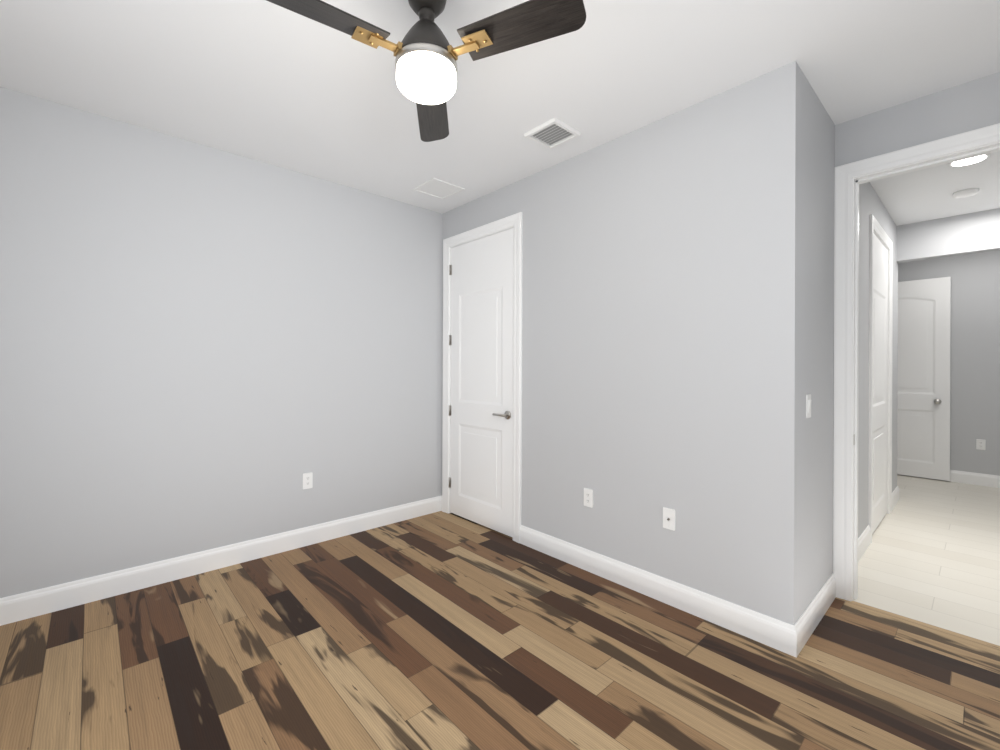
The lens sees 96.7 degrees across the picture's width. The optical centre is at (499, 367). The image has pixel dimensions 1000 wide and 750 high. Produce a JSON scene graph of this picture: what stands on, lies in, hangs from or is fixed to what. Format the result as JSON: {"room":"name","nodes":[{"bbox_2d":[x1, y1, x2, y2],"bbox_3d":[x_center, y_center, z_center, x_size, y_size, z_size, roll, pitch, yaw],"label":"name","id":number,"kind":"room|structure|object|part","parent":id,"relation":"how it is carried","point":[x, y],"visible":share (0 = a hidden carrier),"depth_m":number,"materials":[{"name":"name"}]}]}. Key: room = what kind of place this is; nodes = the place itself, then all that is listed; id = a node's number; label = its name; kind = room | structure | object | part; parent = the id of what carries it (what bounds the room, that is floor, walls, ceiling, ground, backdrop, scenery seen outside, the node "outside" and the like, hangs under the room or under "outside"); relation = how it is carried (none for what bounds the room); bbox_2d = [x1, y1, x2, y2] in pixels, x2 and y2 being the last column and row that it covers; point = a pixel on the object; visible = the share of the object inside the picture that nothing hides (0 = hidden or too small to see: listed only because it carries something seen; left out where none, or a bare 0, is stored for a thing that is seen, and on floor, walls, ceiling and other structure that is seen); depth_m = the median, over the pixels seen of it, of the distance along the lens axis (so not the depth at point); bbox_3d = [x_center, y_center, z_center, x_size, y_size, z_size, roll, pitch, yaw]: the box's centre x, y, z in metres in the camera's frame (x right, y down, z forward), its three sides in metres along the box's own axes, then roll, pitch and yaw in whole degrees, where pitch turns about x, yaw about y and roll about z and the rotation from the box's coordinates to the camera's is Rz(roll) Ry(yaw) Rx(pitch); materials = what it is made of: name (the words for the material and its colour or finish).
{"room":"empty bedroom","nodes":[
{"label":"empty bedroom","id":0,"kind":"room"},
{"bbox_2d":[0,87,442,597],"bbox_3d":[-1.754,-0.056,3.075,3.440,2.740,0.120,0,0,-43],"label":"wall","id":1,"kind":"structure","parent":0,"point":[203,347],"depth_m":2.81,"materials":[{"name":"grey paint"}]},
{"bbox_2d":[0,495,441,625],"bbox_3d":[-1.697,1.247,3.030,3.170,0.135,0.030,0,0,-43],"label":"baseboard","id":2,"kind":"structure","parent":1,"relation":"attached to","point":[18,607],"depth_m":2.80,"materials":[{"name":"white paint"}]},
{"bbox_2d":[303,472,312,489],"bbox_3d":[-1.423,0.840,3.295,0.072,0.118,0.007,0,0,-43],"label":"outlet","id":3,"kind":"object","parent":1,"relation":"attached to","point":[307,480],"visible":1,"depth_m":3.29,"materials":[{"name":"white plastic"}]},
{"bbox_2d":[0,511,999,749],"bbox_3d":[-0.140,1.369,1.820,4.125,0.100,4.160,0,0,-43],"label":"floor","id":4,"kind":"structure","parent":0,"point":[440,630],"depth_m":1.96,"materials":[{"name":"brown wood"}]},
{"bbox_2d":[0,0,999,225],"bbox_3d":[1.480,-1.475,3.301,8.500,0.120,4.160,0,0,-43],"label":"ceiling","id":5,"kind":"structure","parent":0,"point":[265,81],"depth_m":2.15,"materials":[{"name":"white paint"}]},
{"bbox_2d":[266,0,585,141],"bbox_3d":[-0.323,-1.226,1.572,0.993,0.391,1.060,0,0,-43],"label":"ceiling fan","id":6,"kind":"object","parent":5,"relation":"hanging from","point":[426,54],"visible":1,"depth_m":1.55,"materials":[{"name":"black wood"}]},
{"bbox_3d":[-0.274,-1.067,1.661,0.221,0.075,0.221,0,0,-43],"label":"lamp shade","id":7,"kind":"part","parent":6,"relation":"part of","materials":[{"name":"white glass"}]},
{"bbox_2d":[412,178,464,199],"bbox_3d":[-0.489,-1.417,3.541,0.300,0.008,0.300,0,0,-43],"label":"access panel","id":8,"kind":"object","parent":5,"relation":"attached to","point":[437,188],"visible":0.96,"depth_m":3.53,"materials":[{"name":"white paint"}]},
{"bbox_2d":[524,117,580,149],"bbox_3d":[0.318,-1.410,2.696,0.245,0.018,0.245,0,0,-43],"label":"ceiling vent","id":9,"kind":"object","parent":5,"relation":"in","point":[554,132],"visible":1,"depth_m":2.69,"materials":[{"name":"grey metal"}]},
{"bbox_2d":[953,188,978,197],"bbox_3d":[3.727,-1.390,3.560,0.148,0.034,0.148,0,0,-43],"label":"smoke detector","id":10,"kind":"object","parent":5,"relation":"attached to","point":[964,193],"visible":0.98,"depth_m":3.53,"materials":[{"name":"white plastic"}]},
{"bbox_2d":[948,154,990,166],"bbox_3d":[3.180,-1.405,3.018,0.200,0.008,0.200,0,0,-43],"label":"recessed light","id":11,"kind":"object","parent":5,"relation":"in","point":[970,161],"visible":0.67,"depth_m":3.03,"materials":[{"name":"white paint"}]},
{"bbox_2d":[442,73,766,614],"bbox_3d":[0.415,-0.049,3.168,0.120,2.740,2.680,0,0,-43],"label":"wall","id":12,"kind":"structure","parent":0,"point":[643,325],"depth_m":2.56,"materials":[{"name":"grey paint"}]},
{"bbox_2d":[449,228,513,536],"bbox_3d":[-0.163,0.115,3.738,0.154,2.385,0.824,0,0,-43],"label":"closet door","id":13,"kind":"structure","parent":12,"relation":"in","point":[481,415],"depth_m":3.69,"materials":[{"name":"white paint"}]},
{"bbox_2d":[442,212,521,542],"bbox_3d":[-0.137,0.074,3.754,0.142,2.490,1.000,0,0,-43],"label":"door frame","id":14,"kind":"structure","parent":12,"relation":"attached to","point":[514,221],"depth_m":3.41,"materials":[{"name":"white paint"}]},
{"bbox_2d":[584,488,592,507],"bbox_3d":[0.574,0.849,2.897,0.007,0.118,0.072,0,0,-43],"label":"outlet","id":15,"kind":"object","parent":12,"relation":"attached to","point":[588,497],"visible":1,"depth_m":2.89,"materials":[{"name":"white plastic"}]},
{"bbox_2d":[520,525,803,657],"bbox_3d":[0.757,1.255,2.691,0.015,0.135,1.780,0,0,-43],"label":"baseboard","id":16,"kind":"structure","parent":12,"relation":"attached to","point":[784,637],"depth_m":2.44,"materials":[{"name":"white paint"}]},
{"bbox_2d":[663,507,674,530],"bbox_3d":[0.943,0.848,2.490,0.016,0.118,0.072,0,0,-43],"label":"outlet","id":17,"kind":"object","parent":12,"relation":"attached to","point":[668,518],"visible":1,"depth_m":2.49,"materials":[{"name":"white plastic"}]},
{"bbox_2d":[765,61,897,624],"bbox_3d":[2.651,-0.041,3.322,3.620,2.740,0.120,0,0,-43],"label":"wall","id":18,"kind":"structure","parent":0,"point":[800,145],"depth_m":2.15,"materials":[{"name":"grey paint"}]},
{"bbox_2d":[806,394,811,417],"bbox_3d":[1.532,0.191,2.204,0.072,0.118,0.012,0,0,-43],"label":"light switch","id":19,"kind":"object","parent":18,"relation":"attached to","point":[808,405],"visible":0.98,"depth_m":2.19,"materials":[{"name":"white plastic"}]},
{"bbox_2d":[799,573,835,644],"bbox_3d":[1.658,1.258,2.322,0.790,0.135,0.015,0,0,-43],"label":"baseboard","id":20,"kind":"structure","parent":18,"relation":"attached to","point":[813,614],"depth_m":2.31,"materials":[{"name":"white paint"}]},
{"bbox_2d":[858,525,870,561],"bbox_3d":[2.418,1.261,3.021,1.035,0.135,0.015,0,0,-43],"label":"baseboard","id":21,"kind":"structure","parent":18,"relation":"attached to","point":[864,538],"depth_m":3.19,"materials":[{"name":"white paint"}]},
{"bbox_2d":[872,233,887,533],"bbox_3d":[3.186,0.127,3.752,0.914,2.385,0.048,0,0,-43],"label":"door","id":22,"kind":"structure","parent":18,"relation":"in","point":[880,367],"depth_m":3.77,"materials":[{"name":"white paint"}]},
{"bbox_2d":[868,214,892,542],"bbox_3d":[3.165,0.086,3.782,1.090,2.490,0.142,0,0,-43],"label":"door frame","id":23,"kind":"structure","parent":18,"relation":"attached to","point":[877,229],"depth_m":3.69,"materials":[{"name":"white paint"}]},
{"bbox_2d":[892,486,898,509],"bbox_3d":[3.801,1.266,4.293,0.545,0.135,0.015,0,0,-43],"label":"baseboard","id":24,"kind":"structure","parent":18,"relation":"attached to","point":[895,494],"depth_m":4.31,"materials":[{"name":"white paint"}]},
{"bbox_2d":[835,72,999,166],"bbox_3d":[2.372,-0.042,2.223,0.120,2.740,1.120,0,0,-43],"label":"wall","id":25,"kind":"structure","parent":0,"point":[964,107],"depth_m":2.32,"materials":[{"name":"grey paint"}]},
{"bbox_2d":[833,123,999,600],"bbox_3d":[2.330,0.083,2.267,0.161,2.490,1.000,0,0,-43],"label":"door frame","id":26,"kind":"structure","parent":25,"relation":"attached to","point":[849,178],"depth_m":2.54,"materials":[{"name":"white paint"}]},
{"bbox_2d":[853,474,999,645],"bbox_3d":[3.462,1.382,4.181,4.375,0.100,2.760,0,0,-43],"label":"floor","id":27,"kind":"structure","parent":0,"point":[931,556],"depth_m":3.08,"materials":[{"name":"beige wood"}]},
{"bbox_2d":[896,208,999,262],"bbox_3d":[4.363,-1.230,4.050,0.120,0.350,1.120,0,0,-43],"label":"wall","id":28,"kind":"structure","parent":0,"point":[971,233],"depth_m":4.15,"materials":[{"name":"grey paint"}]},
{"bbox_2d":[898,250,999,475],"bbox_3d":[4.993,-0.033,5.666,0.120,2.740,2.640,0,0,-43],"label":"wall","id":29,"kind":"structure","parent":0,"point":[975,358],"depth_m":5.11,"materials":[{"name":"grey paint"}]},
{"bbox_2d":[897,277,950,480],"bbox_3d":[4.959,0.131,5.482,0.118,2.388,0.825,0,0,-43],"label":"hall door","id":30,"kind":"structure","parent":29,"relation":"in","point":[924,345],"depth_m":5.36,"materials":[{"name":"white paint"}]},
{"bbox_2d":[899,470,999,487],"bbox_3d":[4.969,1.270,5.587,0.015,0.135,2.490,0,0,-43],"label":"baseboard","id":31,"kind":"structure","parent":29,"relation":"attached to","point":[980,479],"depth_m":5.08,"materials":[{"name":"white paint"}]},
{"bbox_2d":[976,439,985,449],"bbox_3d":[5.464,0.876,5.055,0.007,0.118,0.072,0,0,-43],"label":"outlet","id":32,"kind":"object","parent":29,"relation":"attached to","point":[980,444],"visible":1,"depth_m":5.06,"materials":[{"name":"white plastic"}]}
]}

